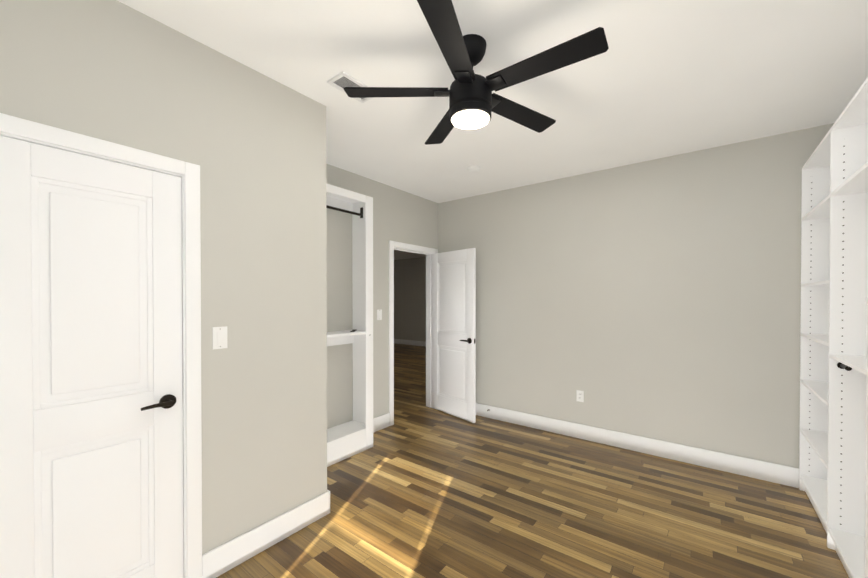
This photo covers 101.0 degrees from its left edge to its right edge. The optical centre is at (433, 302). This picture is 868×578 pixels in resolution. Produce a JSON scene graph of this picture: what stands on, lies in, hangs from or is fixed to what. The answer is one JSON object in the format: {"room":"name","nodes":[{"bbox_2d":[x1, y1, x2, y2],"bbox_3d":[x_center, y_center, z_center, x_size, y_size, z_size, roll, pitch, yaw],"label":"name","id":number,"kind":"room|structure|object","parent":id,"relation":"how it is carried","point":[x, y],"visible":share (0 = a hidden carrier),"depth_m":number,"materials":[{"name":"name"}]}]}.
{"room":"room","nodes":[
{"label":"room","id":0,"kind":"room"},
{"bbox_2d":[0,0,326,554],"bbox_3d":[-1.434,0.065,1.575,0.120,2.740,2.190,0,1,37],"label":"wall","id":1,"kind":"structure","parent":0,"point":[251,142],"depth_m":1.93,"materials":[{"name":"beige paint"}]},
{"bbox_2d":[0,135,183,577],"bbox_3d":[-1.431,0.408,1.518,0.157,2.030,0.616,0,1,37],"label":"closet door","id":2,"kind":"structure","parent":1,"relation":"in","point":[91,442],"depth_m":1.49,"materials":[{"name":"white wood"}]},
{"bbox_2d":[0,113,201,577],"bbox_3d":[-1.459,0.403,1.546,0.120,2.065,0.650,0,1,37],"label":"door frame","id":3,"kind":"structure","parent":1,"relation":"attached to","point":[183,308],"depth_m":1.75,"materials":[{"name":"white wood"}]},
{"bbox_2d":[212,326,226,349],"bbox_3d":[-1.122,0.187,1.878,0.008,0.116,0.072,0,1,37],"label":"light switch","id":4,"kind":"object","parent":1,"relation":"attached to","point":[219,337],"visible":1,"depth_m":1.88,"materials":[{"name":"white plastic"}]},
{"bbox_2d":[202,492,325,577],"bbox_3d":[-0.955,1.356,2.101,0.016,0.150,0.728,0,1,37],"label":"baseboard","id":5,"kind":"structure","parent":1,"relation":"attached to","point":[227,556],"depth_m":2.04,"materials":[{"name":"white wood"}]},
{"bbox_2d":[326,490,329,514],"bbox_3d":[-1.036,1.351,2.671,0.836,0.150,0.020,0,1,37],"label":"baseboard","id":6,"kind":"structure","parent":1,"relation":"attached to","point":[328,492],"depth_m":2.41,"materials":[{"name":"white wood"}]},
{"bbox_2d":[326,163,437,428],"bbox_3d":[-1.418,0.053,2.996,0.120,2.740,4.710,0,1,37],"label":"wall","id":7,"kind":"structure","parent":0,"point":[399,215],"depth_m":3.89,"materials":[{"name":"beige paint"}]},
{"bbox_2d":[377,310,381,319],"bbox_3d":[-0.603,0.140,3.960,0.008,0.116,0.072,0,1,37],"label":"light switch","id":8,"kind":"object","parent":7,"relation":"attached to","point":[379,314],"visible":1,"depth_m":3.95,"materials":[{"name":"white plastic"}]},
{"bbox_2d":[373,413,389,432],"bbox_3d":[-0.951,1.344,3.507,0.016,0.150,1.453,0,1,37],"label":"baseboard","id":9,"kind":"structure","parent":7,"relation":"attached to","point":[381,422],"depth_m":3.98,"materials":[{"name":"white wood"}]},
{"bbox_2d":[389,240,437,425],"bbox_3d":[-0.286,0.353,4.481,0.156,2.117,0.914,0,1,37],"label":"door frame","id":10,"kind":"structure","parent":7,"relation":"attached to","point":[392,244],"depth_m":4.42,"materials":[{"name":"white wood"}]},
{"bbox_2d":[432,248,475,422],"bbox_3d":[0.225,0.385,4.443,0.157,2.030,0.776,0,1,-40],"label":"entry door","id":11,"kind":"structure","parent":7,"relation":"in","point":[453,333],"depth_m":4.38,"materials":[{"name":"white wood"}]},
{"bbox_2d":[394,257,425,341],"bbox_3d":[1.884,0.001,9.389,10.670,2.740,0.120,0,1,37],"label":"wall","id":12,"kind":"structure","parent":0,"point":[409,298],"depth_m":11.32,"materials":[{"name":"beige paint"}]},
{"bbox_2d":[394,339,425,346],"bbox_3d":[0.257,1.287,10.556,6.620,0.150,0.016,0,1,37],"label":"baseboard","id":13,"kind":"structure","parent":12,"relation":"attached to","point":[410,342],"depth_m":11.30,"materials":[{"name":"white wood"}]},
{"bbox_2d":[117,0,867,259],"bbox_3d":[-1.010,-1.389,5.686,10.790,0.100,9.500,0,1,37],"label":"ceiling","id":14,"kind":"structure","parent":0,"point":[657,79],"depth_m":2.04,"materials":[{"name":"white paint"}]},
{"bbox_2d":[327,71,373,102],"bbox_3d":[-0.490,-1.304,2.182,0.155,0.012,0.280,0,1,37],"label":"ceiling vent","id":15,"kind":"object","parent":14,"relation":"in","point":[341,81],"visible":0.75,"depth_m":2.13,"materials":[{"name":"white metal"}]},
{"bbox_2d":[467,165,479,172],"bbox_3d":[0.391,-1.302,3.510,0.128,0.038,0.128,0,1,37],"label":"smoke detector","id":16,"kind":"object","parent":14,"relation":"attached to","point":[473,168],"visible":1,"depth_m":3.47,"materials":[{"name":"white plastic"}]},
{"bbox_2d":[344,0,608,144],"bbox_3d":[0.222,-1.109,1.801,1.186,0.397,1.239,0,1,37],"label":"ceiling fan","id":17,"kind":"object","parent":14,"relation":"hanging from","point":[474,101],"visible":1,"depth_m":1.72,"materials":[{"name":"black metal"}]},
{"bbox_2d":[216,343,848,577],"bbox_3d":[-1.010,1.451,5.710,10.790,0.100,9.500,0,1,37],"label":"floor","id":18,"kind":"structure","parent":0,"point":[419,489],"depth_m":2.41,"materials":[{"name":"brown wood"}]},
{"bbox_2d":[326,183,372,466],"bbox_3d":[-0.949,0.201,3.271,0.288,2.440,0.795,0,1,37],"label":"built-in shelving","id":19,"kind":"object","parent":18,"relation":"on","point":[354,436],"visible":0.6,"depth_m":3.48,"materials":[{"name":"white wood"}]},
{"bbox_2d":[799,77,867,577],"bbox_3d":[1.523,0.221,0.787,0.556,2.440,4.604,0,1,37],"label":"closet shelving","id":20,"kind":"object","parent":18,"relation":"on","point":[833,460],"visible":0.98,"depth_m":2.05,"materials":[{"name":"wood"}]},
{"bbox_2d":[438,123,833,467],"bbox_3d":[1.645,0.048,3.696,4.140,2.740,0.120,0,1,37],"label":"wall","id":21,"kind":"structure","parent":0,"point":[659,299],"depth_m":3.31,"materials":[{"name":"beige paint"}]},
{"bbox_2d":[576,390,583,401],"bbox_3d":[1.518,0.977,3.719,0.072,0.116,0.009,0,1,37],"label":"electrical outlet","id":22,"kind":"object","parent":21,"relation":"attached to","point":[579,396],"visible":1,"depth_m":3.72,"materials":[{"name":"white plastic"}]},
{"bbox_2d":[476,403,798,487],"bbox_3d":[1.599,1.343,3.647,3.900,0.150,0.030,0,1,37],"label":"baseboard","id":23,"kind":"structure","parent":21,"relation":"attached to","point":[762,470],"depth_m":3.30,"materials":[{"name":"white wood"}]}
]}

